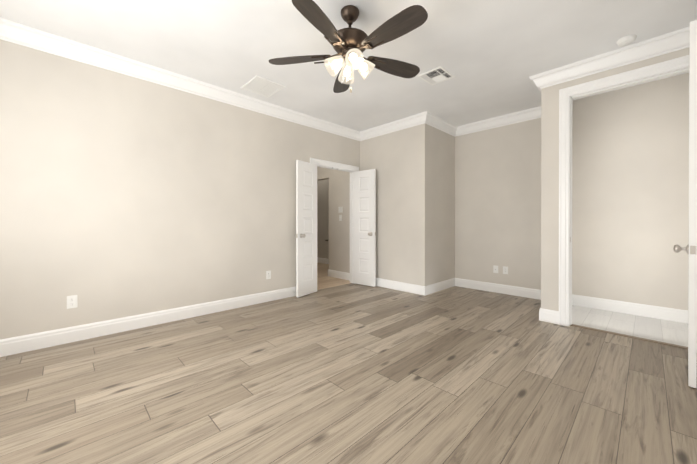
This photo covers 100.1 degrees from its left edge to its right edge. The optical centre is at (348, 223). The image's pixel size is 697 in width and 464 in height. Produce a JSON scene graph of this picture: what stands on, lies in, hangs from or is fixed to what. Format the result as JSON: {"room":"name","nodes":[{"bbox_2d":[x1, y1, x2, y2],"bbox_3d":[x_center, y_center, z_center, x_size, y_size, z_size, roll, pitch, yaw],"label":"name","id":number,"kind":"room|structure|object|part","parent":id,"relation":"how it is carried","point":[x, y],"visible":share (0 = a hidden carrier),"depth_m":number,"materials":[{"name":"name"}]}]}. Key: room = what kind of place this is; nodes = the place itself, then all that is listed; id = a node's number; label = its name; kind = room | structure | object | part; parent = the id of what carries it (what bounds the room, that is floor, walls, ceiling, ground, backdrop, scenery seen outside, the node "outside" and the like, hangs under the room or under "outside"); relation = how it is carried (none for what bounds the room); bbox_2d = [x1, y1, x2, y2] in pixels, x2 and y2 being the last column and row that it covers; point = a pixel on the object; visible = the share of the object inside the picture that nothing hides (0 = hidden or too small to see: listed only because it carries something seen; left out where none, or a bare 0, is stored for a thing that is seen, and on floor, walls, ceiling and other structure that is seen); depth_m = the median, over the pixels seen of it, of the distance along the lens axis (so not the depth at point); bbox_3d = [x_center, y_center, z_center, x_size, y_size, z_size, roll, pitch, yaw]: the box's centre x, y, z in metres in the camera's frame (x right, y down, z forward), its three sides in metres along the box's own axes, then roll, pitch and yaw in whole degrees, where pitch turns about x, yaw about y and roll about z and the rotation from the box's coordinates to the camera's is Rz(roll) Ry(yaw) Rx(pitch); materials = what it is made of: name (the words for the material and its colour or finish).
{"room":"empty bedroom","nodes":[
{"label":"empty bedroom","id":0,"kind":"room"},
{"bbox_2d":[0,39,359,339],"bbox_3d":[-1.601,-0.283,3.709,4.940,2.740,0.120,0,0,-44],"label":"wall","id":1,"kind":"structure","parent":0,"point":[122,195],"depth_m":3.00,"materials":[{"name":"beige paint"}]},
{"bbox_2d":[67,295,77,308],"bbox_3d":[-2.551,0.720,2.696,0.072,0.116,0.008,0,0,-44],"label":"electrical outlet","id":2,"kind":"object","parent":1,"relation":"attached to","point":[72,301],"visible":1,"depth_m":2.69,"materials":[{"name":"white plastic"}]},
{"bbox_2d":[0,286,295,356],"bbox_3d":[-1.909,1.018,3.318,3.648,0.140,0.016,0,0,-44],"label":"baseboard","id":3,"kind":"structure","parent":1,"relation":"attached to","point":[25,343],"depth_m":2.97,"materials":[{"name":"white paint"}]},
{"bbox_2d":[0,18,359,140],"bbox_3d":[-1.482,-1.585,3.669,4.820,0.135,0.098,0,0,-44],"label":"crown molding","id":4,"kind":"structure","parent":1,"relation":"attached to","point":[50,43],"depth_m":3.05,"materials":[{"name":"white paint"}]},
{"bbox_2d":[266,270,270,278],"bbox_3d":[-1.119,0.716,4.092,0.072,0.116,0.008,0,0,-44],"label":"electrical outlet","id":5,"kind":"object","parent":1,"relation":"attached to","point":[268,274],"visible":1,"depth_m":4.09,"materials":[{"name":"white plastic"}]},
{"bbox_2d":[295,160,316,296],"bbox_3d":[-0.628,0.070,4.451,0.176,2.005,0.459,0,0,33],"label":"door leaf","id":6,"kind":"structure","parent":1,"relation":"in","point":[306,228],"depth_m":4.41,"materials":[{"name":"white paint"}]},
{"bbox_2d":[310,158,358,282],"bbox_3d":[-0.251,0.022,5.011,1.094,2.122,0.148,0,0,-44],"label":"door frame","id":7,"kind":"structure","parent":1,"relation":"attached to","point":[351,226],"depth_m":5.31,"materials":[{"name":"white paint"}]},
{"bbox_2d":[317,179,328,258],"bbox_3d":[-0.225,-0.295,7.554,0.120,2.740,3.465,0,0,-44],"label":"wall","id":8,"kind":"structure","parent":0,"point":[322,216],"depth_m":7.94,"materials":[{"name":"beige paint"}]},
{"bbox_2d":[317,257,328,263],"bbox_3d":[-0.274,1.005,7.511,0.016,0.140,3.465,0,0,-44],"label":"baseboard","id":9,"kind":"structure","parent":8,"relation":"attached to","point":[323,260],"depth_m":7.93,"materials":[{"name":"white paint"}]},
{"bbox_2d":[0,263,696,463],"bbox_3d":[-0.867,1.136,3.863,6.200,0.100,8.100,0,0,-44],"label":"floor","id":10,"kind":"structure","parent":0,"point":[352,373],"depth_m":1.94,"materials":[{"name":"brown wood"}]},
{"bbox_2d":[0,0,696,130],"bbox_3d":[-0.853,-1.704,3.868,6.240,0.100,8.100,0,0,-44],"label":"ceiling","id":11,"kind":"structure","parent":0,"point":[492,56],"depth_m":2.64,"materials":[{"name":"paint"}]},
{"bbox_2d":[241,75,284,96],"bbox_3d":[-1.034,-1.646,3.524,0.370,0.013,0.410,0,0,-44],"label":"ceiling vent","id":12,"kind":"object","parent":11,"relation":"in","point":[256,84],"visible":0.98,"depth_m":3.50,"materials":[{"name":"white plastic"}]},
{"bbox_2d":[269,0,427,92],"bbox_3d":[0.050,-1.324,2.228,1.271,0.648,1.215,0,0,-44],"label":"fan","id":13,"kind":"object","parent":11,"relation":"hanging from","point":[350,44],"visible":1,"depth_m":2.16,"materials":[{"name":"brown wood"}]},
{"bbox_3d":[-0.389,-1.314,2.336,0.512,0.006,0.158,0,13,10],"label":"blade","id":14,"kind":"part","parent":13,"relation":"part of","materials":[{"name":"brown wood"}]},
{"label":"blade","id":15,"kind":"part","parent":13,"relation":"part of","materials":[{"name":"brown wood"}]},
{"bbox_3d":[-0.161,-1.315,2.297,0.250,0.042,0.092,0,0,10],"label":"arm","id":16,"kind":"part","parent":13,"relation":"part of"},
{"bbox_3d":[-0.094,-1.232,2.247,0.132,0.136,0.136,-39,7,-9],"label":"lamp shade","id":17,"kind":"part","parent":13,"relation":"part of","materials":[{"name":"white glass"}]},
{"bbox_3d":[-0.070,-1.315,2.112,0.092,0.042,0.250,0,0,28],"label":"arm","id":18,"kind":"part","parent":13,"relation":"part of"},
{"bbox_3d":[-0.086,-1.238,2.248,0.084,0.054,0.054,-39,7,-9],"label":"bulb","id":19,"kind":"part","parent":13,"relation":"part of","materials":[{"name":"white glass"}]},
{"bbox_3d":[-0.047,-1.315,2.669,0.158,0.006,0.512,-13,2,-8],"label":"blade","id":20,"kind":"part","parent":13,"relation":"part of","materials":[{"name":"brown wood"}]},
{"bbox_3d":[-0.010,-1.233,2.373,0.136,0.136,0.132,0,-38,-11],"label":"lamp shade","id":21,"kind":"part","parent":13,"relation":"part of","materials":[{"name":"white glass"}]},
{"bbox_3d":[0.011,-1.394,2.267,0.294,0.103,0.294,0,0,-44],"label":"motor","id":22,"kind":"part","parent":13,"relation":"part of","materials":[{"name":"brown metal"}]},
{"bbox_3d":[0.031,-1.238,2.170,0.054,0.054,0.084,0,38,-11],"label":"bulb","id":23,"kind":"part","parent":13,"relation":"part of","materials":[{"name":"white glass"}]},
{"bbox_3d":[0.032,-1.232,2.162,0.136,0.136,0.132,0,38,-11],"label":"lamp shade","id":24,"kind":"part","parent":13,"relation":"part of","materials":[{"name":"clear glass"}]},
{"bbox_3d":[0.109,-1.239,2.287,0.084,0.054,0.054,39,-7,-9],"label":"bulb","id":25,"kind":"part","parent":13,"relation":"part of","materials":[{"name":"white glass"}]},
{"bbox_3d":[0.117,-1.232,2.289,0.132,0.136,0.136,39,-7,-9],"label":"lamp shade","id":26,"kind":"part","parent":13,"relation":"part of","materials":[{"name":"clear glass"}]},
{"bbox_3d":[0.134,-1.315,2.142,0.092,0.042,0.250,0,0,-44],"label":"arm","id":27,"kind":"part","parent":13,"relation":"part of"},
{"bbox_3d":[0.168,-1.316,2.345,0.250,0.042,0.092,0,0,-26],"label":"arm","id":28,"kind":"part","parent":13,"relation":"part of"},
{"bbox_3d":[0.375,-1.314,2.447,0.512,0.006,0.158,0,-13,-26],"label":"blade","id":29,"kind":"part","parent":13,"relation":"part of","materials":[{"name":"brown wood"}]},
{"bbox_3d":[0.295,-1.312,1.977,0.512,0.006,0.158,0,-13,46],"label":"blade","id":30,"kind":"part","parent":13,"relation":"part of","materials":[{"name":"brown wood"}]},
{"bbox_2d":[418,66,454,84],"bbox_3d":[0.981,-1.647,3.263,0.315,0.010,0.285,0,0,-44],"label":"ceiling vent","id":31,"kind":"object","parent":11,"relation":"in","point":[437,75],"visible":0.96,"depth_m":3.25,"materials":[{"name":"white plastic"}]},
{"bbox_2d":[616,35,636,46],"bbox_3d":[2.484,-1.629,2.610,0.132,0.042,0.132,0,0,-44],"label":"smoke detector","id":32,"kind":"object","parent":11,"relation":"attached to","point":[626,40],"visible":1,"depth_m":2.58,"materials":[{"name":"white plastic"}]},
{"bbox_2d":[317,123,454,285],"bbox_3d":[-0.175,-0.292,6.572,1.100,2.740,4.940,0,0,-44],"label":"wall","id":33,"kind":"structure","parent":0,"point":[414,166],"depth_m":4.81,"materials":[{"name":"beige paint"}]},
{"bbox_2d":[328,269,349,280],"bbox_3d":[-0.104,1.010,5.802,0.152,0.140,0.781,0,0,-44],"label":"baseboard","id":34,"kind":"structure","parent":33,"relation":"attached to","point":[339,274],"depth_m":5.77,"materials":[{"name":"white paint"}]},
{"bbox_2d":[338,207,342,212],"bbox_3d":[-0.164,-0.280,5.760,0.019,0.116,0.116,0,0,-44],"label":"light switch","id":35,"kind":"object","parent":33,"relation":"attached to","point":[340,209],"visible":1,"depth_m":5.76,"materials":[{"name":"white plastic"}]},
{"bbox_2d":[354,169,375,286],"bbox_3d":[0.280,0.068,5.121,0.459,2.005,0.176,0,0,40],"label":"door leaf","id":36,"kind":"structure","parent":33,"relation":"in","point":[364,227],"depth_m":5.09,"materials":[{"name":"white paint"}]},
{"bbox_2d":[360,111,431,140],"bbox_3d":[0.724,-1.589,4.789,0.098,0.135,1.333,0,0,-44],"label":"crown molding","id":37,"kind":"structure","parent":33,"relation":"attached to","point":[425,117],"depth_m":4.71,"materials":[{"name":"white paint"}]},
{"bbox_2d":[376,278,425,295],"bbox_3d":[0.679,1.013,4.895,0.026,0.140,1.371,0,0,-44],"label":"baseboard","id":38,"kind":"structure","parent":33,"relation":"attached to","point":[401,286],"depth_m":4.71,"materials":[{"name":"white paint"}]},
{"bbox_2d":[426,278,454,294],"bbox_3d":[1.497,1.014,4.746,0.930,0.140,0.016,0,0,-44],"label":"baseboard","id":39,"kind":"structure","parent":33,"relation":"attached to","point":[442,285],"depth_m":4.72,"materials":[{"name":"white paint"}]},
{"bbox_2d":[428,114,459,134],"bbox_3d":[1.508,-1.589,4.692,0.870,0.135,0.098,0,0,-44],"label":"crown molding","id":40,"kind":"structure","parent":33,"relation":"attached to","point":[437,122],"depth_m":4.72,"materials":[{"name":"white paint"}]},
{"bbox_2d":[455,73,688,309],"bbox_3d":[2.961,-0.284,4.058,0.120,2.740,3.040,0,0,-44],"label":"wall","id":41,"kind":"structure","parent":0,"point":[630,187],"depth_m":3.71,"materials":[{"name":"beige paint"}]},
{"bbox_2d":[493,265,497,272],"bbox_3d":[2.328,0.719,4.617,0.011,0.116,0.072,0,0,-44],"label":"outlet","id":42,"kind":"object","parent":41,"relation":"attached to","point":[495,269],"visible":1,"depth_m":4.62,"materials":[{"name":"white plastic"}]},
{"bbox_2d":[452,106,540,136],"bbox_3d":[2.352,-1.588,4.522,0.098,0.135,1.520,0,0,-44],"label":"crown molding","id":43,"kind":"structure","parent":41,"relation":"attached to","point":[532,113],"depth_m":4.50,"materials":[{"name":"white paint"}]},
{"bbox_2d":[455,278,540,299],"bbox_3d":[2.382,1.014,4.559,0.016,0.140,1.520,0,0,-44],"label":"baseboard","id":44,"kind":"structure","parent":41,"relation":"attached to","point":[479,285],"depth_m":4.57,"materials":[{"name":"white paint"}]},
{"bbox_2d":[503,266,507,273],"bbox_3d":[2.427,0.719,4.518,0.008,0.116,0.072,0,0,-44],"label":"electrical outlet","id":45,"kind":"object","parent":41,"relation":"attached to","point":[505,270],"visible":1,"depth_m":4.51,"materials":[{"name":"white plastic"}]},
{"bbox_2d":[575,295,687,322],"bbox_3d":[3.443,1.018,3.471,0.016,0.140,1.280,0,0,-44],"label":"baseboard","id":46,"kind":"structure","parent":41,"relation":"attached to","point":[664,313],"depth_m":3.49,"materials":[{"name":"white paint"}]},
{"bbox_2d":[541,48,688,310],"bbox_3d":[2.698,-0.280,2.824,0.120,2.740,1.400,0,0,-44],"label":"wall","id":47,"kind":"structure","parent":0,"point":[550,198],"depth_m":3.17,"materials":[{"name":"beige paint"}]},
{"bbox_2d":[539,308,553,320],"bbox_3d":[2.515,1.017,3.638,1.020,0.140,0.016,0,0,-44],"label":"baseboard","id":48,"kind":"structure","parent":47,"relation":"attached to","point":[543,313],"depth_m":3.26,"materials":[{"name":"white paint"}]},
{"bbox_2d":[572,294,574,304],"bbox_3d":[2.669,1.017,3.589,0.900,0.140,0.030,0,0,-44],"label":"baseboard","id":49,"kind":"structure","parent":47,"relation":"attached to","point":[573,296],"depth_m":3.90,"materials":[{"name":"white paint"}]},
{"bbox_2d":[529,26,689,90],"bbox_3d":[2.550,-1.583,2.816,0.098,0.135,1.393,0,0,-44],"label":"crown molding","id":50,"kind":"structure","parent":47,"relation":"attached to","point":[677,40],"depth_m":2.79,"materials":[{"name":"white paint"}]},
{"bbox_2d":[559,55,688,325],"bbox_3d":[2.684,-0.176,2.824,0.148,2.532,1.044,0,0,-44],"label":"door frame","id":51,"kind":"structure","parent":47,"relation":"attached to","point":[565,94],"depth_m":3.10,"materials":[{"name":"white paint"}]},
{"bbox_2d":[570,324,687,348],"bbox_3d":[2.692,1.086,2.836,0.050,0.007,0.860,0,0,-44],"label":"trim","id":52,"kind":"structure","parent":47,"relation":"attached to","point":[649,340],"depth_m":2.81,"materials":[{"name":"brown"}]},
{"bbox_2d":[673,20,696,387],"bbox_3d":[2.600,-0.130,2.208,0.861,2.420,0.176,0,0,-41],"label":"bathroom door","id":53,"kind":"structure","parent":47,"relation":"in","point":[690,248],"depth_m":1.93,"materials":[{"name":"white paint"}]},
{"bbox_3d":[2.294,0.172,2.014,0.064,0.064,0.070,0,0,-41],"label":"knob","id":54,"kind":"part","parent":53,"relation":"part of","materials":[{"name":"grey metal"}]}
]}

